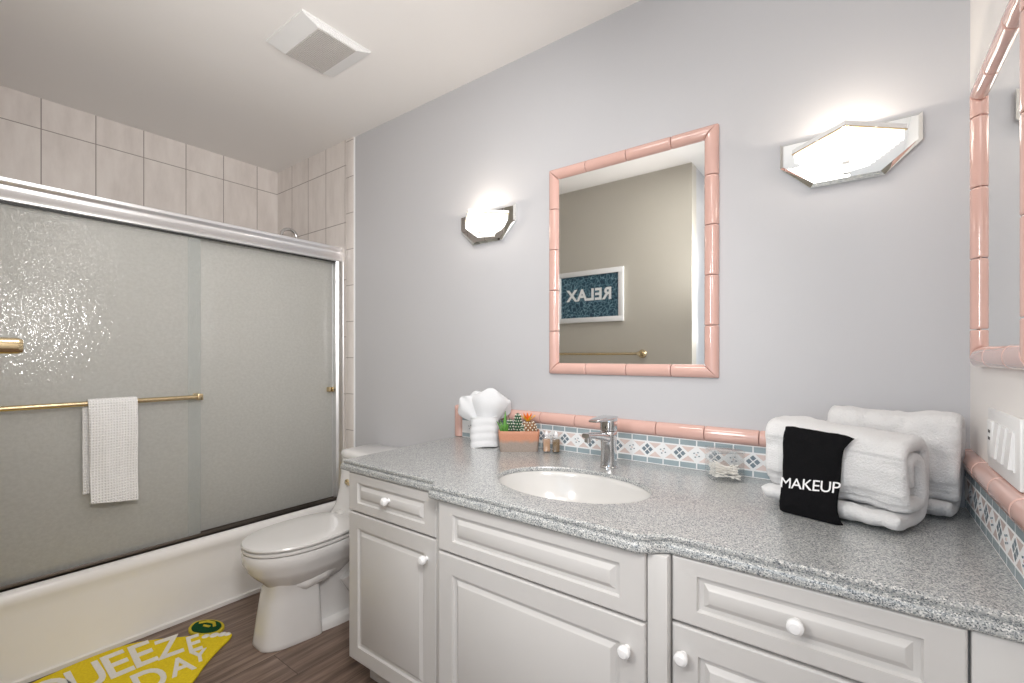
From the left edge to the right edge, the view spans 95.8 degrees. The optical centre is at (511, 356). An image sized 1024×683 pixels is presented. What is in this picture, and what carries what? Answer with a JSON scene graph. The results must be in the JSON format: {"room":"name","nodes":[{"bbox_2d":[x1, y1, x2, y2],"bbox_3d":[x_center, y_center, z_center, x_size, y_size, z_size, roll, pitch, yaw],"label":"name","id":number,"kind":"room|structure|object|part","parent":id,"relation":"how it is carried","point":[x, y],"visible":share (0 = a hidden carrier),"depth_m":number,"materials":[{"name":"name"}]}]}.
{"room":"bathroom","nodes":[
{"label":"bathroom","id":0,"kind":"room"},
{"bbox_2d":[0,85,277,233],"bbox_3d":[-2.099,-0.039,2.599,0.100,2.440,1.530,0,0,37],"label":"wall","id":1,"kind":"structure","parent":0,"point":[44,142],"depth_m":2.52,"materials":[{"name":"beige tile"}]},
{"bbox_2d":[29,592,377,682],"bbox_3d":[-1.134,1.221,0.966,3.606,0.080,3.180,0,0,37],"label":"floor","id":2,"kind":"structure","parent":0,"point":[324,657],"depth_m":1.81,"materials":[{"name":"brown wood"}]},
{"bbox_2d":[33,620,231,682],"bbox_3d":[-1.444,1.171,1.603,0.554,0.018,0.898,0,0,37],"label":"rug","id":3,"kind":"object","parent":2,"relation":"on","point":[172,659],"visible":1,"depth_m":1.77,"materials":[{"name":"yellow fabric"}]},
{"bbox_2d":[0,501,335,682],"bbox_3d":[-1.744,1.010,2.332,0.786,0.342,1.506,0,0,37],"label":"bathtub","id":4,"kind":"object","parent":2,"relation":"on","point":[47,627],"visible":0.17,"depth_m":1.89,"materials":[{"name":"ceramic"}]},
{"bbox_2d":[241,444,398,652],"bbox_3d":[-0.834,0.827,2.125,0.376,0.708,0.747,0,0,37],"label":"toilet","id":5,"kind":"object","parent":2,"relation":"on","point":[301,564],"visible":0.68,"depth_m":1.92,"materials":[{"name":"ceramic"}]},
{"bbox_3d":[-0.920,0.783,2.012,0.340,0.018,0.460,0,0,37],"label":"seat","id":6,"kind":"part","parent":5,"relation":"part of","materials":[{"name":"plastic"}]},
{"bbox_3d":[-0.920,0.765,2.013,0.342,0.026,0.463,0,0,37],"label":"lid","id":7,"kind":"part","parent":5,"relation":"part of","materials":[{"name":"plastic"}]},
{"bbox_3d":[-0.907,0.879,2.030,0.338,0.174,0.505,0,0,37],"label":"bowl","id":8,"kind":"part","parent":5,"relation":"part of","materials":[{"name":"ceramic"}]},
{"bbox_3d":[-0.711,0.695,2.291,0.374,0.372,0.327,0,0,37],"label":"tank","id":9,"kind":"part","parent":5,"relation":"part of","materials":[{"name":"ceramic"}]},
{"bbox_3d":[-0.678,0.491,2.334,0.368,0.036,0.225,0,0,37],"label":"tank lid","id":10,"kind":"part","parent":5,"relation":"part of","materials":[{"name":"ceramic"}]},
{"bbox_2d":[349,472,440,682],"bbox_3d":[-0.219,0.796,1.733,0.490,0.770,0.624,0,0,37],"label":"vanity cabinet","id":11,"kind":"object","parent":2,"relation":"on","point":[394,549],"visible":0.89,"depth_m":1.51,"materials":[{"name":"paint"}]},
{"bbox_3d":[-0.414,0.473,1.508,0.029,0.029,0.030,0,0,37],"label":"knob","id":12,"kind":"part","parent":11,"relation":"part of","materials":[{"name":"ceramic"}]},
{"bbox_3d":[-0.400,0.478,1.527,0.444,0.133,0.020,0,0,37],"label":"drawer","id":13,"kind":"part","parent":11,"relation":"part of","materials":[{"name":"paint"}]},
{"bbox_3d":[-0.268,0.615,1.398,0.029,0.029,0.030,0,0,37],"label":"knob","id":14,"kind":"part","parent":11,"relation":"part of","materials":[{"name":"ceramic"}]},
{"bbox_2d":[439,501,672,682],"bbox_3d":[0.229,0.796,1.374,0.658,0.770,0.658,0,0,37],"label":"vanity cabinet","id":15,"kind":"object","parent":2,"relation":"on","point":[519,602],"visible":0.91,"depth_m":1.12,"materials":[{"name":"paint"}]},
{"bbox_3d":[0.038,0.482,1.154,0.611,0.142,0.020,0,0,37],"label":"false drawer","id":16,"kind":"part","parent":15,"relation":"part of","materials":[{"name":"paint"}]},
{"bbox_3d":[0.038,0.815,1.154,0.611,0.512,0.020,0,0,37],"label":"door","id":17,"kind":"part","parent":15,"relation":"part of","materials":[{"name":"paint"}]},
{"bbox_3d":[0.237,0.621,0.974,0.029,0.029,0.030,0,0,37],"label":"knob","id":18,"kind":"part","parent":15,"relation":"part of","materials":[{"name":"ceramic"}]},
{"bbox_2d":[340,436,1023,643],"bbox_3d":[0.236,0.390,1.385,1.717,0.038,0.659,0,0,37],"label":"countertop","id":19,"kind":"structure","parent":15,"relation":"on","point":[942,569],"depth_m":1.00,"materials":[{"name":"grey stone"}]},
{"bbox_2d":[458,388,510,447],"bbox_3d":[-0.116,0.251,1.923,0.224,0.243,0.103,0,0,0],"label":"folded cloth","id":20,"kind":"object","parent":19,"relation":"on","point":[484,409],"visible":0.99,"depth_m":1.89,"materials":[{"name":"white fabric"}]},
{"bbox_2d":[497,411,539,451],"bbox_3d":[0.023,0.293,1.829,0.170,0.156,0.072,0,0,0],"label":"planter","id":21,"kind":"object","parent":19,"relation":"on","point":[517,436],"visible":1,"depth_m":1.80,"materials":[{"name":"ceramic"}]},
{"bbox_3d":[0.027,0.331,1.829,0.162,0.080,0.070,0,0,0],"label":"pot","id":22,"kind":"part","parent":21,"relation":"part of","materials":[{"name":"orange ceramic"}]},
{"bbox_2d":[542,431,550,452],"bbox_3d":[0.134,0.330,1.791,0.030,0.083,0.030,0,0,0],"label":"perfume bottle","id":23,"kind":"object","parent":19,"relation":"on","point":[546,442],"visible":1,"depth_m":1.78,"materials":[{"name":"glass"}]},
{"bbox_2d":[552,431,559,451],"bbox_3d":[0.169,0.330,1.782,0.030,0.083,0.030,0,0,0],"label":"perfume bottle","id":24,"kind":"object","parent":19,"relation":"on","point":[555,442],"visible":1,"depth_m":1.77,"materials":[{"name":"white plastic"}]},
{"bbox_2d":[499,471,650,503],"bbox_3d":[0.172,0.462,1.361,0.505,0.155,0.361,0,0,37],"label":"sink","id":25,"kind":"object","parent":19,"relation":"in","point":[556,485],"visible":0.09,"depth_m":1.52,"materials":[{"name":"ceramic"}]},
{"bbox_2d":[582,415,617,468],"bbox_3d":[0.284,0.284,1.499,0.060,0.174,0.196,0,0,37],"label":"faucet","id":26,"kind":"object","parent":19,"relation":"on","point":[608,423],"visible":1,"depth_m":1.53,"materials":[{"name":"silver metal"}]},
{"bbox_3d":[0.272,0.263,1.483,0.033,0.054,0.156,0,0,37],"label":"spout","id":27,"kind":"part","parent":26,"relation":"part of","materials":[{"name":"silver metal"}]},
{"bbox_3d":[0.297,0.204,1.516,0.052,0.015,0.146,0,0,37],"label":"lever","id":28,"kind":"part","parent":26,"relation":"part of","materials":[{"name":"silver metal"}]},
{"bbox_2d":[712,446,735,482],"bbox_3d":[0.641,0.324,1.398,0.089,0.093,0.089,0,0,4],"label":"jar","id":29,"kind":"object","parent":19,"relation":"on","point":[721,446],"visible":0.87,"depth_m":1.36,"materials":[{"name":"clear"}]},
{"bbox_3d":[0.641,0.282,1.398,0.089,0.008,0.089,0,0,4],"label":"lid","id":30,"kind":"part","parent":29,"relation":"part of","materials":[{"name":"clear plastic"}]},
{"bbox_2d":[761,416,928,530],"bbox_3d":[0.774,0.260,1.092,0.177,0.218,0.305,0,0,-38],"label":"bath towel","id":31,"kind":"object","parent":19,"relation":"on","point":[885,474],"visible":0.62,"depth_m":1.00,"materials":[{"name":"white fabric"}]},
{"bbox_2d":[779,426,853,524],"bbox_3d":[0.689,0.267,1.055,0.034,0.203,0.144,0,0,-38],"label":"cloth","id":32,"kind":"object","parent":31,"relation":"hanging from","point":[812,459],"visible":1,"depth_m":1.05,"materials":[{"name":"black fabric"}]},
{"bbox_2d":[826,405,965,516],"bbox_3d":[0.934,0.249,1.145,0.274,0.242,0.128,0,0,44],"label":"bath towel","id":33,"kind":"object","parent":19,"relation":"on","point":[943,433],"visible":0.44,"depth_m":1.06,"materials":[{"name":"white fabric"}]},
{"bbox_2d":[672,554,1023,682],"bbox_3d":[0.700,0.796,1.039,0.557,0.770,0.628,0,0,37],"label":"vanity cabinet","id":34,"kind":"object","parent":2,"relation":"on","point":[729,625],"visible":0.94,"depth_m":0.82,"materials":[{"name":"paint"}]},
{"bbox_3d":[0.342,0.609,0.934,0.029,0.029,0.030,0,0,37],"label":"knob","id":35,"kind":"part","parent":34,"relation":"part of","materials":[{"name":"ceramic"}]},
{"bbox_3d":[0.514,0.811,0.835,0.442,0.520,0.020,0,0,37],"label":"door","id":36,"kind":"part","parent":34,"relation":"part of","materials":[{"name":"paint"}]},
{"bbox_3d":[0.500,0.475,0.816,0.029,0.029,0.030,0,0,37],"label":"knob","id":37,"kind":"part","parent":34,"relation":"part of","materials":[{"name":"ceramic"}]},
{"bbox_3d":[0.727,0.741,0.677,0.079,0.660,0.020,0,0,37],"label":"filler panel","id":38,"kind":"part","parent":34,"relation":"part of","materials":[{"name":"paint"}]},
{"bbox_2d":[0,0,639,172],"bbox_3d":[-1.134,-1.299,0.966,3.606,0.080,3.180,0,0,37],"label":"ceiling","id":39,"kind":"structure","parent":0,"point":[202,74],"depth_m":1.97,"materials":[{"name":"paint"}]},
{"bbox_2d":[266,9,370,76],"bbox_3d":[-0.781,-1.246,1.873,0.276,0.026,0.296,0,0,37],"label":"ceiling vent","id":40,"kind":"object","parent":39,"relation":"in","point":[304,37],"visible":1,"depth_m":1.84,"materials":[{"name":"white plastic"}]},
{"bbox_2d":[286,28,355,73],"bbox_3d":[-0.777,-1.235,1.878,0.244,0.004,0.161,0,0,37],"label":"grille","id":41,"kind":"object","parent":40,"relation":"attached to","point":[323,50],"depth_m":1.86,"materials":[{"name":"white plastic"}]},
{"bbox_2d":[355,0,969,506],"bbox_3d":[-0.208,-0.039,2.196,3.606,2.440,0.100,0,0,37],"label":"wall","id":42,"kind":"structure","parent":0,"point":[855,293],"depth_m":1.48,"materials":[{"name":"paint"}]},
{"bbox_2d":[0,176,342,592],"bbox_3d":[-1.481,0.099,2.134,0.108,1.480,1.506,0,0,37],"label":"shower door frame","id":43,"kind":"object","parent":42,"relation":"attached to","point":[16,192],"visible":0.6,"depth_m":2.15,"materials":[{"name":"metal"}]},
{"bbox_2d":[0,203,333,586],"bbox_3d":[-1.467,0.133,2.121,0.094,1.393,1.462,0,0,37],"label":"door","id":44,"kind":"structure","parent":43,"relation":"in","point":[98,309],"depth_m":2.02,"materials":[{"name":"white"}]},
{"bbox_2d":[82,396,137,503],"bbox_3d":[-1.617,0.380,1.865,0.051,0.428,0.167,0,0,37],"label":"hand towel","id":45,"kind":"object","parent":44,"relation":"hanging from","point":[109,425],"visible":1,"depth_m":1.85,"materials":[{"name":"fabric"}]},
{"bbox_3d":[-1.061,0.192,2.700,0.033,0.028,0.028,0,0,37],"label":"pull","id":46,"kind":"part","parent":44,"relation":"part of","materials":[{"name":"gold metal"}]},
{"bbox_3d":[-1.486,-0.598,2.138,0.094,0.087,1.506,0,0,37],"label":"header rail","id":47,"kind":"part","parent":43,"relation":"part of","materials":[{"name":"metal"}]},
{"bbox_2d":[278,140,345,448],"bbox_3d":[-1.283,-0.039,2.935,0.801,2.440,0.012,0,0,37],"label":"tile panel","id":48,"kind":"object","parent":42,"relation":"attached to","point":[312,191],"visible":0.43,"depth_m":2.86,"materials":[{"name":"beige tile"}]},
{"bbox_2d":[280,228,297,237],"bbox_3d":[-1.363,-0.677,2.846,0.090,0.228,0.234,0,0,37],"label":"shower arm","id":49,"kind":"object","parent":48,"relation":"attached to","point":[283,230],"visible":0.23,"depth_m":2.83,"materials":[{"name":"silver metal"}]},
{"bbox_2d":[346,137,353,448],"bbox_3d":[-0.934,-0.039,2.673,0.071,2.440,0.011,0,0,37],"label":"trim","id":50,"kind":"structure","parent":42,"relation":"attached to","point":[350,142],"depth_m":2.66,"materials":[{"name":"tile"}]},
{"bbox_2d":[354,137,354,446],"bbox_3d":[-0.903,-0.039,2.650,0.007,2.440,0.010,0,0,37],"label":"trim","id":51,"kind":"structure","parent":42,"relation":"attached to","point":[354,137],"depth_m":2.65,"materials":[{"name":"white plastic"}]},
{"bbox_2d":[461,203,517,245],"bbox_3d":[-0.144,-0.574,1.998,0.316,0.142,0.139,0,0,37],"label":"wall sconce","id":52,"kind":"object","parent":42,"relation":"attached to","point":[485,226],"visible":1,"depth_m":2.01,"materials":[{"name":"glass"}]},
{"bbox_3d":[-0.142,-0.554,2.001,0.024,0.037,0.024,0,0,37],"label":"bulb","id":53,"kind":"part","parent":52,"relation":"part of","materials":[{"name":"white glass"}]},
{"bbox_3d":[-0.150,-0.612,1.990,0.256,0.016,0.119,0,0,37],"label":"rim rail","id":54,"kind":"part","parent":52,"relation":"part of","materials":[{"name":"white glass"}]},
{"bbox_2d":[455,404,769,479],"bbox_3d":[0.414,0.297,1.650,1.706,0.145,0.024,0,0,37],"label":"tile backsplash","id":55,"kind":"structure","parent":42,"relation":"attached to","point":[689,446],"depth_m":1.58,"materials":[{"name":"tile"}]},
{"bbox_2d":[549,123,718,377],"bbox_3d":[0.402,-0.338,1.660,0.636,0.813,0.023,0,0,37],"label":"wall mirror","id":56,"kind":"object","parent":42,"relation":"attached to","point":[634,231],"visible":1,"depth_m":1.64,"materials":[{"name":"pink mirror"}]},
{"bbox_3d":[0.402,-0.722,1.660,0.634,0.044,0.023,0,0,37],"label":"frame","id":57,"kind":"part","parent":56,"relation":"part of","materials":[{"name":"pink tile"}]},
{"bbox_3d":[0.402,0.047,1.660,0.634,0.044,0.023,0,0,37],"label":"frame","id":58,"kind":"part","parent":56,"relation":"part of","materials":[{"name":"pink tile"}]},
{"bbox_2d":[780,111,922,188],"bbox_3d":[0.883,-0.552,1.224,0.316,0.142,0.139,0,0,37],"label":"wall sconce","id":59,"kind":"object","parent":42,"relation":"attached to","point":[866,150],"visible":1,"depth_m":1.25,"materials":[{"name":"glass"}]},
{"bbox_3d":[0.886,-0.532,1.228,0.024,0.037,0.024,0,0,37],"label":"bulb","id":60,"kind":"part","parent":59,"relation":"part of","materials":[{"name":"white glass"}]},
{"bbox_3d":[0.877,-0.590,1.216,0.256,0.016,0.119,0,0,37],"label":"rim rail","id":61,"kind":"part","parent":59,"relation":"part of","materials":[{"name":"white glass"}]},
{"bbox_2d":[970,0,1023,492],"bbox_3d":[0.267,-0.039,-0.088,0.100,2.440,2.980,0,0,37],"label":"wall","id":62,"kind":"structure","parent":0,"point":[1002,390],"depth_m":1.00,"materials":[{"name":"white paint"}]},
{"bbox_2d":[963,449,1023,590],"bbox_3d":[0.926,0.297,0.893,0.024,0.145,0.618,0,0,37],"label":"tile backsplash","id":63,"kind":"structure","parent":62,"relation":"attached to","point":[996,506],"depth_m":0.85,"materials":[{"name":"tile"}]},
{"bbox_2d":[969,0,1023,369],"bbox_3d":[0.902,-0.288,0.859,0.021,0.622,0.447,0,0,37],"label":"wall mirror","id":64,"kind":"object","parent":62,"relation":"attached to","point":[996,99],"visible":1,"depth_m":0.87,"materials":[{"name":"pink tile"}]},
{"bbox_3d":[0.902,-0.577,0.859,0.021,0.044,0.445,0,0,37],"label":"frame","id":65,"kind":"part","parent":64,"relation":"part of","materials":[{"name":"pink tile"}]},
{"bbox_3d":[0.902,0.001,0.859,0.021,0.044,0.445,0,0,37],"label":"frame","id":66,"kind":"part","parent":64,"relation":"part of","materials":[{"name":"pink tile"}]},
{"bbox_3d":[0.908,-0.288,0.854,0.005,0.542,0.367,0,0,37],"label":"mirror pane","id":67,"kind":"part","parent":64,"relation":"part of","materials":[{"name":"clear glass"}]},
{"bbox_2d":[987,407,1023,492],"bbox_3d":[0.866,0.155,0.805,0.015,0.115,0.250,0,0,37],"label":"switch plate","id":68,"kind":"object","parent":62,"relation":"attached to","point":[1005,432],"visible":1,"depth_m":0.79,"materials":[{"name":"white plastic"}]},
{"bbox_2d":[987,419,993,454],"bbox_3d":[0.950,0.162,0.917,0.005,0.070,0.042,0,0,37],"label":"outlet","id":69,"kind":"object","parent":68,"relation":"attached to","point":[990,422],"depth_m":0.92,"materials":[{"name":"white plastic"}]},
{"bbox_3d":[-1.662,-0.039,1.250,2.420,2.440,0.100,0,0,37],"label":"wall","id":70,"kind":"structure","parent":0,"visible":0},
{"bbox_2d":[0,337,22,353],"bbox_3d":[-1.211,-0.019,1.027,0.828,0.058,0.084,0,0,37],"label":"towel bar","id":71,"kind":"object","parent":70,"relation":"attached to","point":[7,345],"visible":1,"depth_m":0.81,"materials":[{"name":"gold metal"}]}
]}

